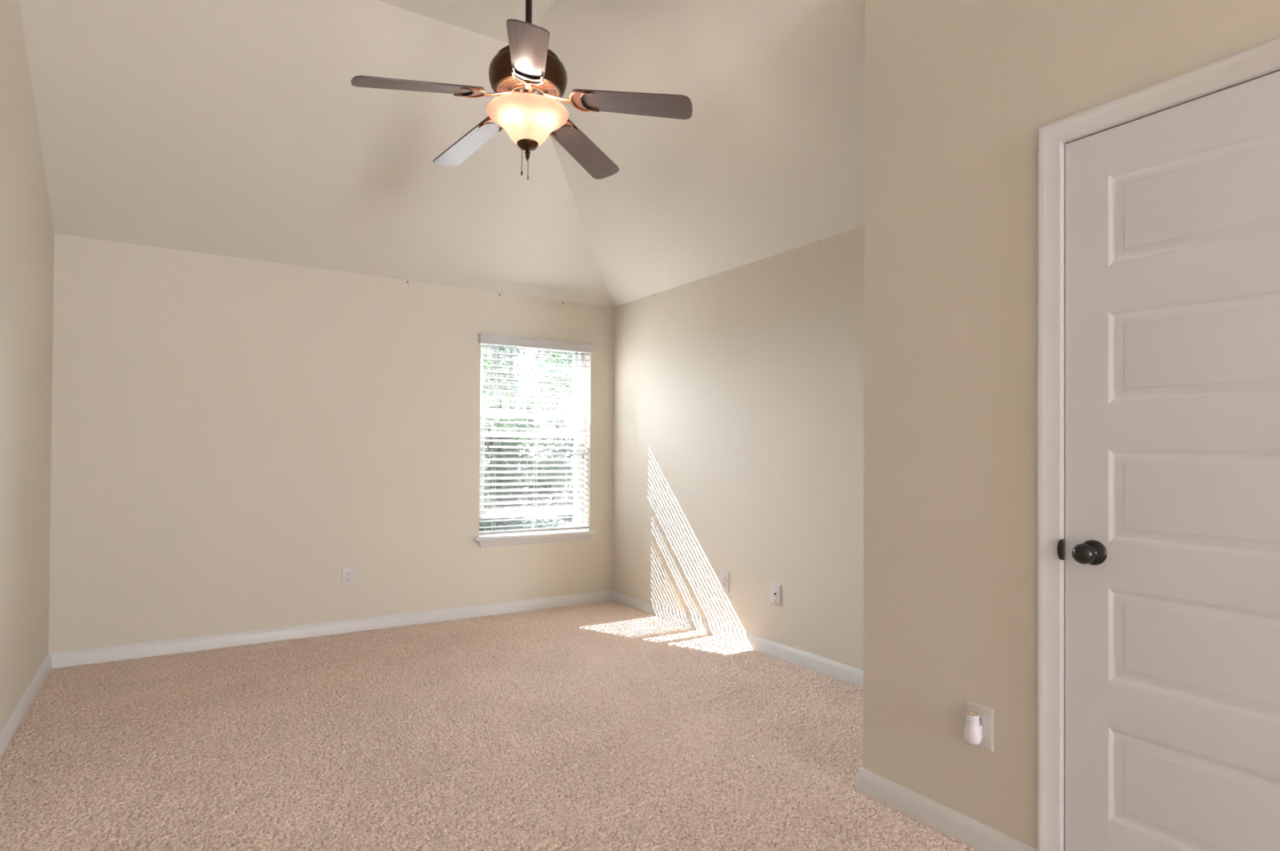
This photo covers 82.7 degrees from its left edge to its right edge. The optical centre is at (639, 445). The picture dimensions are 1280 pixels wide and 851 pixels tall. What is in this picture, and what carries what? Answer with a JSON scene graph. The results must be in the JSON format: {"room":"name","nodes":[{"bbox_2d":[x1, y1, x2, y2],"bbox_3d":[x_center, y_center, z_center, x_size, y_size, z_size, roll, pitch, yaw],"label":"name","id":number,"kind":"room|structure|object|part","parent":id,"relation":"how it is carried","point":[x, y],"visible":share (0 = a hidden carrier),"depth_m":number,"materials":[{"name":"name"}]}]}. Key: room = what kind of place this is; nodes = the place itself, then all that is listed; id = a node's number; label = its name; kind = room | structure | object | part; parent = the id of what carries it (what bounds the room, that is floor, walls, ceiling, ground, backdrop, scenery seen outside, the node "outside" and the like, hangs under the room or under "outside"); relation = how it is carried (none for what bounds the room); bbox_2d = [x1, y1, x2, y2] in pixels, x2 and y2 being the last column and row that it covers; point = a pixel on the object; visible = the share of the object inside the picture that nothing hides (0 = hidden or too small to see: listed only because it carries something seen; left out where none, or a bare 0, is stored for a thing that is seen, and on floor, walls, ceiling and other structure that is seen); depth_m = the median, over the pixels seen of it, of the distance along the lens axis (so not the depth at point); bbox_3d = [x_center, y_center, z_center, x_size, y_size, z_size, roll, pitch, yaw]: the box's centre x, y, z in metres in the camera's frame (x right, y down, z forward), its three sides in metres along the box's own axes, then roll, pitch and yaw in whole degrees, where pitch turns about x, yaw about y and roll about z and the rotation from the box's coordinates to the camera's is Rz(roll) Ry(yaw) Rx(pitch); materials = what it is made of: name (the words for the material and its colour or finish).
{"room":"empty bedroom","nodes":[
{"label":"empty bedroom","id":0,"kind":"room"},
{"bbox_2d":[0,0,54,731],"bbox_3d":[-0.250,-0.475,-0.759,0.120,3.573,11.228,1,-1,-33],"label":"wall","id":1,"kind":"structure","parent":0,"point":[27,235],"depth_m":3.20,"materials":[{"name":"beige paint"}]},
{"bbox_2d":[0,653,51,759],"bbox_3d":[-0.236,1.156,-0.688,0.014,0.097,11.108,1,-1,-33],"label":"baseboard","id":2,"kind":"structure","parent":1,"relation":"attached to","point":[10,728],"depth_m":3.25,"materials":[{"name":"white paint"}]},
{"bbox_2d":[48,233,613,653],"bbox_3d":[-1.779,0.044,5.040,3.818,2.630,0.190,1,-1,-33],"label":"wall","id":3,"kind":"structure","parent":0,"point":[230,436],"depth_m":4.59,"materials":[{"name":"beige paint"}]},
{"bbox_2d":[48,590,611,669],"bbox_3d":[-1.731,1.203,4.943,3.578,0.097,0.014,1,-1,-33],"label":"baseboard","id":4,"kind":"structure","parent":3,"relation":"attached to","point":[157,648],"depth_m":4.67,"materials":[{"name":"white paint"}]},
{"bbox_2d":[342,566,355,586],"bbox_3d":[-1.931,0.867,4.820,0.083,0.130,0.009,1,-1,-33],"label":"wall outlet","id":5,"kind":"object","parent":3,"relation":"attached to","point":[348,573],"visible":1,"depth_m":4.82,"materials":[{"name":"white plastic"}]},
{"bbox_2d":[479,343,585,535],"bbox_3d":[-0.862,-0.058,5.687,0.918,1.493,0.093,1,-1,-33],"label":"window","id":6,"kind":"structure","parent":3,"relation":"in","point":[577,357],"depth_m":5.79,"materials":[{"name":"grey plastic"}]},
{"bbox_3d":[-0.867,-0.426,5.702,0.844,0.724,0.030,1,-1,-33],"label":"sash","id":7,"kind":"part","parent":6,"relation":"part of","materials":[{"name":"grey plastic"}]},
{"bbox_3d":[-0.850,0.150,5.665,0.844,0.802,0.032,1,-1,-33],"label":"sash","id":8,"kind":"part","parent":6,"relation":"part of","materials":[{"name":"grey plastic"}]},
{"bbox_2d":[478,333,593,535],"bbox_3d":[-0.795,-0.076,5.562,0.933,1.477,0.104,1,-1,-33],"label":"window blind","id":9,"kind":"object","parent":6,"relation":"attached to","point":[488,339],"visible":1,"depth_m":5.56,"materials":[{"name":"grey plastic"}]},
{"bbox_3d":[-1.113,-0.383,5.346,0.002,0.742,0.004,1,-1,-33],"label":"lift cord","id":10,"kind":"part","parent":9,"relation":"part of","materials":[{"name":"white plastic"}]},
{"bbox_3d":[-1.107,-0.444,5.351,0.002,0.620,0.004,1,-1,-33],"label":"lift cord","id":11,"kind":"part","parent":9,"relation":"part of","materials":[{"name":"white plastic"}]},
{"bbox_3d":[-1.078,-0.058,5.410,0.008,1.390,0.055,1,-1,-33],"label":"ladder cord","id":12,"kind":"part","parent":9,"relation":"part of","materials":[{"name":"white fabric"}]},
{"bbox_3d":[-0.804,0.648,5.581,0.904,0.018,0.048,1,-1,-33],"label":"rail","id":13,"kind":"part","parent":9,"relation":"part of","materials":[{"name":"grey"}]},
{"bbox_3d":[-0.796,-0.054,5.590,0.008,1.390,0.055,1,-1,-33],"label":"ladder cord","id":14,"kind":"part","parent":9,"relation":"part of","materials":[{"name":"white fabric"}]},
{"bbox_3d":[-0.505,-0.051,5.777,0.008,1.390,0.055,1,-1,-33],"label":"ladder cord","id":15,"kind":"part","parent":9,"relation":"part of","materials":[{"name":"white fabric"}]},
{"bbox_3d":[-0.449,-0.335,5.772,0.002,0.820,0.004,1,-1,-33],"label":"lift cord","id":16,"kind":"part","parent":9,"relation":"part of","materials":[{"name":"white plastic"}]},
{"bbox_2d":[473,529,595,547],"bbox_3d":[-0.804,0.710,5.572,0.987,0.074,0.156,1,-1,-33],"label":"trim","id":17,"kind":"structure","parent":3,"relation":"attached to","point":[508,540],"depth_m":5.52,"materials":[{"name":"white paint"}]},
{"bbox_2d":[18,0,865,307],"bbox_3d":[1.282,-1.710,0.303,3.578,1.063,11.108,1,-1,-33],"label":"ceiling","id":18,"kind":"structure","parent":0,"point":[231,128],"depth_m":3.80,"materials":[{"name":"white paint"}]},
{"bbox_2d":[351,0,692,179],"bbox_3d":[-0.479,-1.577,2.876,1.231,1.061,1.251,1,-1,-33],"label":"ceiling fan","id":19,"kind":"object","parent":18,"relation":"hanging from","point":[529,81],"visible":1,"depth_m":2.80,"materials":[{"name":"brown wood"}]},
{"bbox_3d":[-0.817,-1.329,2.687,0.470,0.006,0.137,-9,15,-27],"label":"blade","id":20,"kind":"part","parent":19,"relation":"part of","materials":[{"name":"brown wood"}]},
{"bbox_3d":[-0.738,-1.324,3.173,0.470,0.006,0.137,-12,2,44],"label":"blade","id":21,"kind":"part","parent":19,"relation":"part of","materials":[{"name":"brown wood"}]},
{"bbox_2d":[519,88,524,93],"bbox_3d":[-0.474,-1.341,2.830,0.066,0.113,0.046,1,-1,-33],"label":"socket","id":22,"kind":"object","parent":19,"relation":"attached to","point":[521,90],"depth_m":2.84,"materials":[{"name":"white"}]},
{"bbox_3d":[-0.444,-1.257,2.876,0.321,0.124,0.321,1,-1,-33],"label":"lamp shade","id":23,"kind":"part","parent":19,"relation":"part of","materials":[{"name":"white glass"}]},
{"bbox_2d":[497,77,559,96],"bbox_3d":[-0.443,-1.399,2.877,0.242,0.011,0.242,1,-1,-33],"label":"vent grille","id":24,"kind":"object","parent":19,"relation":"attached to","point":[550,86],"depth_m":2.83,"materials":[{"name":"orange metal"}]},
{"bbox_3d":[-0.379,-1.329,2.463,0.137,0.006,0.470,12,6,-10],"label":"blade","id":25,"kind":"part","parent":19,"relation":"part of","materials":[{"name":"brown wood"}]},
{"bbox_3d":[-0.443,-1.401,2.877,0.121,0.006,0.121,1,-1,-33],"label":"fitter plate","id":26,"kind":"part","parent":19,"relation":"part of","materials":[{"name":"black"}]},
{"bbox_2d":[532,89,537,94],"bbox_3d":[-0.395,-1.340,2.847,0.047,0.113,0.066,1,-1,-33],"label":"socket","id":27,"kind":"object","parent":19,"relation":"attached to","point":[534,91],"depth_m":2.85,"materials":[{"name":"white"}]},
{"bbox_3d":[-0.252,-1.320,3.249,0.137,0.006,0.470,-12,-14,25],"label":"blade","id":28,"kind":"part","parent":19,"relation":"part of","materials":[{"name":"brown wood"}]},
{"bbox_3d":[-0.030,-1.323,2.810,0.470,0.006,0.137,9,-10,9],"label":"blade","id":29,"kind":"part","parent":19,"relation":"part of","materials":[{"name":"brown wood"}]},
{"bbox_2d":[0,600,974,850],"bbox_3d":[1.282,1.276,0.243,3.818,0.149,11.278,1,-1,-33],"label":"floor","id":30,"kind":"structure","parent":0,"point":[610,726],"depth_m":2.93,"materials":[{"name":"carpet"}]},
{"bbox_2d":[612,226,864,670],"bbox_3d":[2.860,0.035,1.233,0.120,2.630,11.228,1,-1,-33],"label":"wall","id":31,"kind":"structure","parent":0,"point":[739,393],"depth_m":4.50,"materials":[{"name":"beige paint"}]},
{"bbox_2d":[720,570,728,592],"bbox_3d":[0.547,0.878,4.704,0.009,0.130,0.083,1,-1,-33],"label":"wall outlet","id":32,"kind":"object","parent":31,"relation":"attached to","point":[724,575],"visible":1,"depth_m":4.70,"materials":[{"name":"white plastic"}]},
{"bbox_2d":[611,590,863,686],"bbox_3d":[0.670,1.213,4.500,0.014,0.097,3.354,1,-1,-33],"label":"baseboard","id":33,"kind":"structure","parent":31,"relation":"attached to","point":[850,674],"depth_m":4.46,"materials":[{"name":"white paint"}]},
{"bbox_2d":[770,582,781,606],"bbox_3d":[0.801,0.878,4.303,0.013,0.124,0.083,1,-1,-33],"label":"wall jack","id":34,"kind":"object","parent":31,"relation":"attached to","point":[775,599],"visible":1,"depth_m":4.30,"materials":[{"name":"white plastic"}]},
{"bbox_2d":[862,0,1279,848],"bbox_3d":[3.289,-0.225,-0.411,0.937,3.122,7.755,1,-1,-33],"label":"wall","id":35,"kind":"structure","parent":0,"point":[958,93],"depth_m":2.27,"materials":[{"name":"beige paint"}]},
{"bbox_2d":[857,768,1037,850],"bbox_3d":[0.953,1.193,2.323,0.014,0.097,0.644,1,-1,-33],"label":"baseboard","id":36,"kind":"structure","parent":35,"relation":"attached to","point":[974,834],"depth_m":2.32,"materials":[{"name":"white paint"}]},
{"bbox_2d":[966,701,993,751],"bbox_3d":[1.032,0.852,2.212,0.009,0.126,0.086,1,-1,-33],"label":"wall outlet","id":37,"kind":"object","parent":35,"relation":"attached to","point":[986,714],"visible":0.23,"depth_m":2.19,"materials":[{"name":"white plastic"}]},
{"bbox_2d":[964,711,982,745],"bbox_3d":[1.008,0.853,2.199,0.047,0.090,0.052,1,-1,-33],"label":"air freshener","id":38,"kind":"object","parent":37,"relation":"attached to","point":[973,730],"visible":1,"depth_m":2.18,"materials":[{"name":"white plastic"}]},
{"bbox_2d":[979,715,984,724],"bbox_3d":[1.030,0.833,2.211,0.002,0.025,0.034,1,-1,-33],"label":"receptacle","id":39,"kind":"object","parent":37,"relation":"attached to","point":[981,717],"depth_m":2.20,"materials":[{"name":"white plastic"}]},
{"bbox_2d":[1057,539,1063,559],"bbox_3d":[1.164,0.287,2.013,0.012,0.057,0.012,1,-1,-33],"label":"strike plate","id":40,"kind":"object","parent":35,"relation":"attached to","point":[1060,544],"depth_m":2.01,"materials":[{"name":"black metal"}]},
{"bbox_2d":[1037,38,1279,850],"bbox_3d":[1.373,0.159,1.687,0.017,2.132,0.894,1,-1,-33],"label":"trim","id":41,"kind":"structure","parent":35,"relation":"attached to","point":[1265,57],"depth_m":2.03,"materials":[{"name":"white paint"}]},
{"bbox_2d":[1065,71,1279,850],"bbox_3d":[1.367,0.184,1.682,0.108,2.052,0.762,1,-1,-33],"label":"door","id":42,"kind":"structure","parent":35,"relation":"in","point":[1172,215],"depth_m":1.80,"materials":[{"name":"white paint"}]},
{"bbox_3d":[1.186,0.286,1.931,0.074,0.067,0.067,1,-1,-33],"label":"knob","id":43,"kind":"part","parent":42,"relation":"part of","materials":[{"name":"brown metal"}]},
{"label":"outside","id":44,"kind":"structure","parent":0,"visible":0},
{"bbox_2d":[485,472,573,528],"bbox_3d":[-9.306,2.147,32.991,70.000,0.150,54.392,1,-1,-33],"label":"ground","id":45,"kind":"structure","parent":44,"point":[566,498],"depth_m":19.35,"materials":[{"name":"green plant"}]},
{"bbox_2d":[482,374,492,402],"bbox_3d":[-4.950,-1.387,15.177,3.746,6.818,3.507,1,-1,-33],"label":"tree","id":46,"kind":"object","parent":45,"relation":"on","point":[483,375],"visible":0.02,"depth_m":14.67,"materials":[{"name":"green plant"}]},
{"bbox_2d":[482,343,561,509],"bbox_3d":[-3.840,-1.186,19.589,3.358,6.520,3.399,0,-1,21],"label":"tree","id":47,"kind":"object","parent":45,"relation":"on","point":[527,395],"visible":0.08,"depth_m":19.66,"materials":[{"name":"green plant"}]},
{"bbox_2d":[482,344,568,506],"bbox_3d":[-4.445,-1.674,24.402,3.963,7.583,3.469,0,-1,7],"label":"tree","id":48,"kind":"object","parent":45,"relation":"on","point":[513,406],"visible":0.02,"depth_m":24.34,"materials":[{"name":"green plant"}]},
{"bbox_2d":[479,344,573,531],"bbox_3d":[-2.267,-0.674,12.588,2.469,5.376,2.603,1,-1,-33],"label":"tree","id":49,"kind":"object","parent":45,"relation":"on","point":[499,349],"visible":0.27,"depth_m":12.47,"materials":[{"name":"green plant"}]},
{"bbox_2d":[527,351,573,491],"bbox_3d":[-2.324,-1.857,27.187,3.776,8.148,3.276,1,-1,-33],"label":"tree","id":50,"kind":"object","parent":45,"relation":"on","point":[567,414],"visible":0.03,"depth_m":27.37,"materials":[{"name":"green plant"}]},
{"bbox_2d":[530,350,573,522],"bbox_3d":[-0.976,-0.761,16.264,2.768,5.642,3.206,1,-1,-17],"label":"tree","id":51,"kind":"object","parent":45,"relation":"on","point":[570,356],"visible":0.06,"depth_m":15.89,"materials":[{"name":"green plant"}]},
{"bbox_2d":[550,395,573,468],"bbox_3d":[-0.661,-0.957,21.326,3.917,6.254,4.158,0,-1,-10],"label":"tree","id":52,"kind":"object","parent":45,"relation":"on","point":[570,402],"visible":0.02,"depth_m":20.96,"materials":[{"name":"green plant"}]},
{"bbox_2d":[573,446,574,526],"bbox_3d":[-3.079,-1.053,6.644,4.298,5.800,3.901,1,-1,-33],"label":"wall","id":53,"kind":"structure","parent":45,"relation":"on","point":[573,446],"depth_m":6.05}
]}

